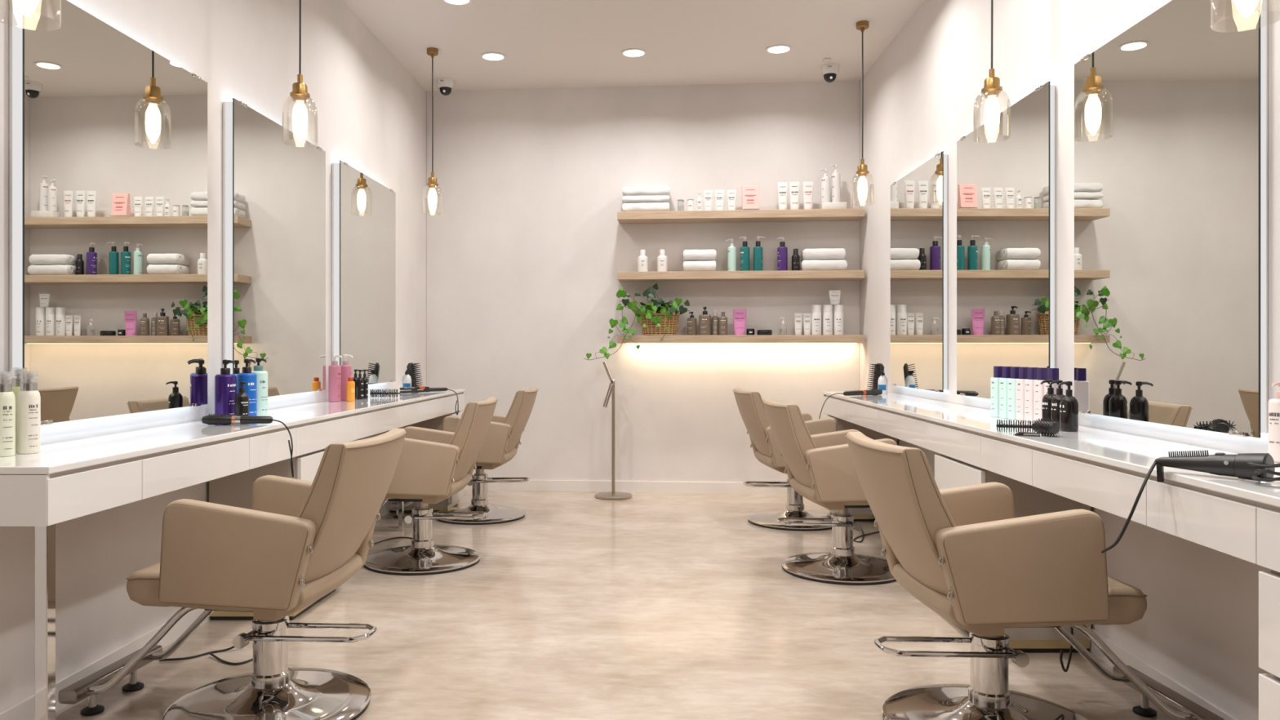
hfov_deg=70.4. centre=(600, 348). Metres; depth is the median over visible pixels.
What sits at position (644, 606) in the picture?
floor
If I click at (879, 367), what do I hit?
brush
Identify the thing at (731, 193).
tube
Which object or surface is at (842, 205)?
block
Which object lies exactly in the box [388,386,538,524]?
salon chair
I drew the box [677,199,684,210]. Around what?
glass jar
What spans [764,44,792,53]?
recessed light
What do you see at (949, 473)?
base cabinet
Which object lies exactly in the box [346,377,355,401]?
bottle
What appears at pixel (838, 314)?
bottle
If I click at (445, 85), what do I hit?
dome camera
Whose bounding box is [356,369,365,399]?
pump bottle
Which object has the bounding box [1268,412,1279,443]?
print
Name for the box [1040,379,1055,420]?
pump bottle
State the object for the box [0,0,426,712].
wall
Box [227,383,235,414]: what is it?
print
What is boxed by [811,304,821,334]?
bottle
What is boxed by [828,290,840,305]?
tube
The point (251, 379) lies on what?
pump bottle
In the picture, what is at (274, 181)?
wall mirror
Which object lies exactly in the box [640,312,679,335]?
basket
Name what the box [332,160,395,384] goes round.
wall mirror
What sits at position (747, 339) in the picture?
floating shelf
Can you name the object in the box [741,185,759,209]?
carton
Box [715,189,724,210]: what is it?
tube
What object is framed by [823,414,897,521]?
base cabinet
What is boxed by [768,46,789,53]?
diffuser
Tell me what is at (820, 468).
salon chair
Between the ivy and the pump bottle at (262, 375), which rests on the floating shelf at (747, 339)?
the ivy
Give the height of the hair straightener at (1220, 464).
0.274 m
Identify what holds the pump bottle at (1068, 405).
on the countertop at (1138, 454)
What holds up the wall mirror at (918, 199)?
attached to the wall at (1198, 627)
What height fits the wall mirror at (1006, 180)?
1.351 m
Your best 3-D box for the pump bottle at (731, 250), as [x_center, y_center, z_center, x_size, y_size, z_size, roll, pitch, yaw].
[1.019,-0.728,7.065,0.065,0.262,0.081,0,0,41]
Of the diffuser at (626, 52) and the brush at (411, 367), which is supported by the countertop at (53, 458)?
the brush at (411, 367)
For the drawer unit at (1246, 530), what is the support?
attached to the wall at (1198, 627)
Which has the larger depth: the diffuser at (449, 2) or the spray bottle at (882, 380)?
the spray bottle at (882, 380)
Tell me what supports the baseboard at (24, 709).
attached to the wall at (366, 110)
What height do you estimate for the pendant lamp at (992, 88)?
1.225 m
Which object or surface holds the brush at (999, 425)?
on the countertop at (1138, 454)
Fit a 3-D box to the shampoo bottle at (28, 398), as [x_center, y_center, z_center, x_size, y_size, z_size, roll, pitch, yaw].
[-1.639,0.181,2.596,0.058,0.234,0.066,0,0,-21]
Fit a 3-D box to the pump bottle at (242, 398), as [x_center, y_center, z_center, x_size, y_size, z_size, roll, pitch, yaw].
[-1.476,0.216,3.729,0.054,0.165,0.055,0,0,-9]
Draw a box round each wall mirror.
[8,0,207,426]
[222,97,325,396]
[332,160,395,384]
[890,151,947,392]
[956,81,1055,399]
[1074,0,1267,437]
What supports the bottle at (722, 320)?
on the floating shelf at (747, 339)
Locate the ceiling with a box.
[342,0,924,91]
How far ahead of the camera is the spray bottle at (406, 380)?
6.20 m
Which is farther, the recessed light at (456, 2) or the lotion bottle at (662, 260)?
the lotion bottle at (662, 260)
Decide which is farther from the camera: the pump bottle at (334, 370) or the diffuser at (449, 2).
the diffuser at (449, 2)
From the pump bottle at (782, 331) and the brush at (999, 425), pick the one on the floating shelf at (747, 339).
the pump bottle at (782, 331)
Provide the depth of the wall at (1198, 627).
3.70 m
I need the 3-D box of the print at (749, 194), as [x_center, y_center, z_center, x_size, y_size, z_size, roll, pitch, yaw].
[1.162,-1.183,7.033,0.087,0.110,0.013,0,0,5]
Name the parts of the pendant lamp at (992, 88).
bulb, cord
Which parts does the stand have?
arm, arm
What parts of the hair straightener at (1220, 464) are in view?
cord, handle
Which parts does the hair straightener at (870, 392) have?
cord, handle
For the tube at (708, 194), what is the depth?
7.08 m
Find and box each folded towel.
[622,186,670,195]
[622,195,670,203]
[622,202,670,211]
[683,249,716,262]
[683,260,715,271]
[800,248,845,261]
[800,259,847,270]
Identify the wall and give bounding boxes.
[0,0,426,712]
[426,80,859,482]
[859,0,1279,719]
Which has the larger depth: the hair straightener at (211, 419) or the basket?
the basket
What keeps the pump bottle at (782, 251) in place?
on the floating shelf at (783, 275)
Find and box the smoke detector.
[822,57,831,62]
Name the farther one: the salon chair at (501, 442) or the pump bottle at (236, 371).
the salon chair at (501, 442)
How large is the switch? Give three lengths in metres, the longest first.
0.019 x 0.014 x 0.008 m
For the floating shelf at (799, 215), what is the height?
0.060 m
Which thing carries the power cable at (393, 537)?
on the floor
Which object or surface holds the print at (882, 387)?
attached to the spray bottle at (882, 380)
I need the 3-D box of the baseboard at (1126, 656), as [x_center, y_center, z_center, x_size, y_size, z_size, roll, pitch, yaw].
[1.792,1.106,1.957,0.012,0.088,10.324,0,0,3]
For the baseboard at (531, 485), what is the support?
attached to the wall at (527, 245)
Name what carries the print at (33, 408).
attached to the shampoo bottle at (28, 398)
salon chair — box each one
[57,428,407,719]
[364,396,497,575]
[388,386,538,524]
[733,388,871,530]
[762,398,897,585]
[844,431,1224,719]
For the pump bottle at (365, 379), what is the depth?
5.40 m
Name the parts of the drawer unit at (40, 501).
panel, leg, drawer, drawer, drawer, drawer, drawer, leg, drawer, drawer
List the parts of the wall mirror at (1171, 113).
backing panel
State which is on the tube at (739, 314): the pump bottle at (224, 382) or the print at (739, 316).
the print at (739, 316)
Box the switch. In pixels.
[1214,452,1225,454]
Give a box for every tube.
[703,190,712,210]
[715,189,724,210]
[727,189,736,210]
[733,308,746,335]
[777,182,787,209]
[789,182,799,209]
[794,313,802,334]
[803,181,813,208]
[803,313,811,334]
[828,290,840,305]
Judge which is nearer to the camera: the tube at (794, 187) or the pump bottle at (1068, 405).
the pump bottle at (1068, 405)
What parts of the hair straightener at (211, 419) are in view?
handle, cord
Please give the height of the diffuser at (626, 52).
0.004 m
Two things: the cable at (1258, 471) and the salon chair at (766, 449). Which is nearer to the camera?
the cable at (1258, 471)
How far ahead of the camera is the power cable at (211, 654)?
3.31 m
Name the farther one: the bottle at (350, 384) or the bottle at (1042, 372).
the bottle at (350, 384)
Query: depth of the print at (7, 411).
2.51 m
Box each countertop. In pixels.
[0,389,464,474]
[822,391,1279,507]
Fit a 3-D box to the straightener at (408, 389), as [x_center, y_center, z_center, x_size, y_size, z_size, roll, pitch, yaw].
[-1.056,0.343,6.055,0.408,0.178,0.405,0,-1,40]
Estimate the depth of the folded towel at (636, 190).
7.04 m
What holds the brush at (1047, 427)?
on the countertop at (1138, 454)
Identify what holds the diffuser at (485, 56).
attached to the recessed light at (491, 56)
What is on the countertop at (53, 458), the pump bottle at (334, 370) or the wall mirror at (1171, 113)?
the pump bottle at (334, 370)
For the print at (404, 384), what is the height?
0.036 m
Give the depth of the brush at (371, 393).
5.50 m
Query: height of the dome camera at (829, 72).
0.119 m
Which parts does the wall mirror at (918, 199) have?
backing panel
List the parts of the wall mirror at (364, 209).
backing panel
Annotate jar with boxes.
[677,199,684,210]
[686,199,693,210]
[746,328,754,334]
[756,329,772,334]
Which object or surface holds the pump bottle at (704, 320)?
on the floating shelf at (747, 339)
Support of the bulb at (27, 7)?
hanging from the ceiling
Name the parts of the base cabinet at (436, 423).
door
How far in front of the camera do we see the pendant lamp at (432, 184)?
6.36 m
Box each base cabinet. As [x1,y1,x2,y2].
[208,448,335,620]
[389,410,463,512]
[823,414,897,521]
[934,453,1090,652]
[1258,569,1279,719]
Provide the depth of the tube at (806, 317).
7.01 m
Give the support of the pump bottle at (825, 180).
on the block
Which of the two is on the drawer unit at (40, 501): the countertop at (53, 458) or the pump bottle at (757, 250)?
the countertop at (53, 458)
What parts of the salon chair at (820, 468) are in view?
backrest, armrest, armrest, seat, mounting plate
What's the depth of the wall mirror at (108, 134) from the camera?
3.03 m
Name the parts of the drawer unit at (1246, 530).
drawer, drawer, drawer, drawer, drawer, drawer, drawer, drawer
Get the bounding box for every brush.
[369,389,400,397]
[406,362,422,390]
[866,363,884,389]
[995,419,1038,433]
[1031,417,1060,436]
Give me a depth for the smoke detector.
6.56 m
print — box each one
[2,405,13,448]
[28,404,37,446]
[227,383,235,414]
[248,382,256,413]
[403,383,410,387]
[735,312,743,328]
[744,189,755,203]
[878,384,885,390]
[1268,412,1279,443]
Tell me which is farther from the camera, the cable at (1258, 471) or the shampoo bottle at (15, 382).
the shampoo bottle at (15, 382)
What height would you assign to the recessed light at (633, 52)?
0.008 m
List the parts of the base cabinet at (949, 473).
door, handle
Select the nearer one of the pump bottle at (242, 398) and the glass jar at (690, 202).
the pump bottle at (242, 398)
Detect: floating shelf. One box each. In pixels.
[617,208,864,223]
[617,270,864,281]
[617,334,864,343]
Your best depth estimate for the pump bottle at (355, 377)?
5.43 m
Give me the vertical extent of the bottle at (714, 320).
0.194 m
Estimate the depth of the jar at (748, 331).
7.05 m
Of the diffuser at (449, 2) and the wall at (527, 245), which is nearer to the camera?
the diffuser at (449, 2)
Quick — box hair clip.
[1014,431,1039,436]
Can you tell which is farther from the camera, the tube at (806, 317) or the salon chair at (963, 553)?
the tube at (806, 317)
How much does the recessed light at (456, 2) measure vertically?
0.008 m
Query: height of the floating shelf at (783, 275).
0.060 m
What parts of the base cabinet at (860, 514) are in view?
door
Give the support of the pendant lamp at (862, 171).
hanging from the ceiling
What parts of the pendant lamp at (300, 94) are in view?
cord, bulb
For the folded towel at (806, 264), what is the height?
0.088 m
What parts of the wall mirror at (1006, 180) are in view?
backing panel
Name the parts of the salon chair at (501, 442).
footrest leg, armrest, armrest, backrest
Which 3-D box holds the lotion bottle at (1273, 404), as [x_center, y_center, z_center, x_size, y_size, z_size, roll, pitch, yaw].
[1.806,0.192,2.400,0.062,0.213,0.062,0,0,25]
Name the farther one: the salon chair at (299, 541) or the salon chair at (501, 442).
the salon chair at (501, 442)
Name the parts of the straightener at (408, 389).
plate, plate, handle, cord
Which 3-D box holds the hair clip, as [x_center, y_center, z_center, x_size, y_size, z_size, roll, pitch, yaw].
[1.461,0.292,3.105,0.080,0.014,0.018,0,0,22]
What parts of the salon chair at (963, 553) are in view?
backrest, armrest, armrest, mounting plate, seat, footrest leg, footrest leg, post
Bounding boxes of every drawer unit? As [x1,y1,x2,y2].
[0,391,464,719]
[822,394,1279,572]
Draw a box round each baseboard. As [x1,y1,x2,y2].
[0,500,390,719]
[463,480,786,494]
[1088,627,1238,719]
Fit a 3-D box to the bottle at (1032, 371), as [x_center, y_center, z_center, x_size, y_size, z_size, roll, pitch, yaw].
[1.774,0.187,3.719,0.052,0.222,0.051,0,0,-12]
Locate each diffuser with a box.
[444,0,469,4]
[482,53,503,60]
[623,49,644,56]
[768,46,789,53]
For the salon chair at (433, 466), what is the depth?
4.69 m
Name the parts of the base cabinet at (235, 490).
handle, door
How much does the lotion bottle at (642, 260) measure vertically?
0.180 m
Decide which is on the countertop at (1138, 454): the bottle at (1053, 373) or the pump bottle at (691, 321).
the bottle at (1053, 373)
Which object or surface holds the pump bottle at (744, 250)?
on the floating shelf at (783, 275)
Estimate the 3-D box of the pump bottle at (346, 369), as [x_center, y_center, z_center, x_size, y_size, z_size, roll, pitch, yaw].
[-1.469,0.165,5.241,0.079,0.266,0.068,0,0,-9]
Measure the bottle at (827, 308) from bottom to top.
0.233 m
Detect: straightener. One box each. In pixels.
[200,413,293,477]
[400,386,458,414]
[818,389,882,418]
[1100,449,1275,553]
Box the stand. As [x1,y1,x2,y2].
[595,361,631,500]
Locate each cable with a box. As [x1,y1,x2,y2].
[159,645,234,661]
[209,653,253,665]
[373,537,412,544]
[853,520,879,542]
[1059,626,1073,671]
[1247,462,1279,481]
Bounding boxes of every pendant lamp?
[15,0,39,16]
[289,0,310,141]
[426,47,438,212]
[856,20,869,202]
[981,0,1002,136]
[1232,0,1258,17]
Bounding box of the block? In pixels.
[820,201,846,208]
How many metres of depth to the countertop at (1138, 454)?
2.85 m
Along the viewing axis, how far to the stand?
7.02 m
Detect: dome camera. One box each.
[436,77,453,95]
[820,63,839,82]
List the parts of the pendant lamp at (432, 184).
bulb, cord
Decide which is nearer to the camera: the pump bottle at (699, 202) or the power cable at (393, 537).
the power cable at (393, 537)
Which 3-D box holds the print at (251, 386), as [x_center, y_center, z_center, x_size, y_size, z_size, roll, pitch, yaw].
[-1.474,0.207,3.841,0.006,0.128,0.042,0,0,30]
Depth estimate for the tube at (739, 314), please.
7.06 m
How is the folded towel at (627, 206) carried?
on the floating shelf at (799, 215)
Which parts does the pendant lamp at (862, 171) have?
bulb, cord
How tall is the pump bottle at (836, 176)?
0.298 m
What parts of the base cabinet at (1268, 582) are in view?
drawer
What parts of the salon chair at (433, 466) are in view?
seat, mounting plate, armrest, armrest, backrest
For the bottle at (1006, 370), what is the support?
on the countertop at (1138, 454)
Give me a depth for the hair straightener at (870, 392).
5.76 m
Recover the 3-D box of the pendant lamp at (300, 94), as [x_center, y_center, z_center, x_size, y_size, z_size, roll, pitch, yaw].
[-1.283,-1.490,3.867,0.144,1.228,0.145,0,0,3]
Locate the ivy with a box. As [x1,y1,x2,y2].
[584,283,690,359]
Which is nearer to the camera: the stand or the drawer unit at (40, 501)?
the drawer unit at (40, 501)
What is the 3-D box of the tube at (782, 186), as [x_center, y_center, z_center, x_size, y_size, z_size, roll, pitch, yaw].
[1.415,-1.178,7.037,0.054,0.230,0.062,0,0,-44]
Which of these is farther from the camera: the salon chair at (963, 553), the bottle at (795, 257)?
the bottle at (795, 257)
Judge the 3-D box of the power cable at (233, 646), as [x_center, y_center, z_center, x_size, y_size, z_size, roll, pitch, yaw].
[-1.479,1.118,3.398,0.318,0.063,0.039,0,0,-28]
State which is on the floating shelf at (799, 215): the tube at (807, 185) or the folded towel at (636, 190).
the tube at (807, 185)
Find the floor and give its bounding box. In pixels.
[55,489,1175,719]
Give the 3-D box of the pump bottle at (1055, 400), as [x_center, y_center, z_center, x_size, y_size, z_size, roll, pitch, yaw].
[1.719,0.208,3.401,0.067,0.181,0.060,0,0,23]
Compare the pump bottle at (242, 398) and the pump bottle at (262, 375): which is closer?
the pump bottle at (242, 398)
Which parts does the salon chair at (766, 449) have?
backrest, armrest, armrest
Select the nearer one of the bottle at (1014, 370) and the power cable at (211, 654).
the power cable at (211, 654)
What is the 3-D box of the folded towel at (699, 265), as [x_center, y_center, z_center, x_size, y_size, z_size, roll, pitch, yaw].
[0.774,-0.641,7.098,0.256,0.088,0.205,0,0,5]
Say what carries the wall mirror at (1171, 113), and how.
attached to the wall at (1198, 627)
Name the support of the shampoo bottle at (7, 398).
on the countertop at (53, 458)
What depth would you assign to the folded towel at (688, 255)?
7.00 m
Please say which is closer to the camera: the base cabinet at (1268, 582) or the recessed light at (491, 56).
the base cabinet at (1268, 582)
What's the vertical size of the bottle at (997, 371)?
0.222 m
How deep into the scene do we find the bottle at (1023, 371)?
3.77 m
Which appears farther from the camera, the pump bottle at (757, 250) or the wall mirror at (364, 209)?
the pump bottle at (757, 250)
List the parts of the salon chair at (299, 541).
post, post, footrest leg, footrest leg, seat, mounting plate, armrest, armrest, backrest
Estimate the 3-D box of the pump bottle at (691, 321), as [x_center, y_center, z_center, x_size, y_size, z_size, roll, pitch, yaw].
[0.711,-0.198,7.092,0.068,0.185,0.069,0,0,39]
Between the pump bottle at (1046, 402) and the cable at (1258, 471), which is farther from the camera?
the pump bottle at (1046, 402)
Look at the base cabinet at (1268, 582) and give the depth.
1.85 m
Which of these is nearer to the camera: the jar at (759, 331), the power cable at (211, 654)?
the power cable at (211, 654)
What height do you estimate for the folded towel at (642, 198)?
0.054 m
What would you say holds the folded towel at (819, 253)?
on the folded towel at (806, 264)
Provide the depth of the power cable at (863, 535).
5.53 m
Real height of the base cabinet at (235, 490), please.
0.694 m
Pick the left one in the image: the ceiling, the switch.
the ceiling
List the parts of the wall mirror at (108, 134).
backing panel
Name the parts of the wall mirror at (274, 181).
backing panel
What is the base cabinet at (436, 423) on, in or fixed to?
on the floor
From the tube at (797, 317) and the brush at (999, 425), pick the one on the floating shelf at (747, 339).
the tube at (797, 317)
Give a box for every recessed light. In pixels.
[441,0,472,5]
[480,52,506,61]
[620,48,647,57]
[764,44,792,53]
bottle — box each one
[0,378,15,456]
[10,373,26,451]
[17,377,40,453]
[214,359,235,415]
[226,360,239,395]
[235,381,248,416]
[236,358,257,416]
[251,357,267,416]
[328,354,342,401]
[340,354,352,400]
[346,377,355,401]
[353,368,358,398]
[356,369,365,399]
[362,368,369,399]
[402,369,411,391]
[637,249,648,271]
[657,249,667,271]
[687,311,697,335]
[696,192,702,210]
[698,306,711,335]
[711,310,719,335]
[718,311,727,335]
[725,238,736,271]
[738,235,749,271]
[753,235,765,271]
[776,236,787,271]
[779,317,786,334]
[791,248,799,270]
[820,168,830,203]
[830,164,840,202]
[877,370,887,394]
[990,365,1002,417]
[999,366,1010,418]
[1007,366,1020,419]
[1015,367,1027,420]
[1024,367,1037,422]
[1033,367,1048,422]
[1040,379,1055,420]
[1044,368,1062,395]
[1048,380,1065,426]
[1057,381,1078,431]
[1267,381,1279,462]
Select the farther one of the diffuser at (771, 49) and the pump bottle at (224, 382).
the diffuser at (771, 49)

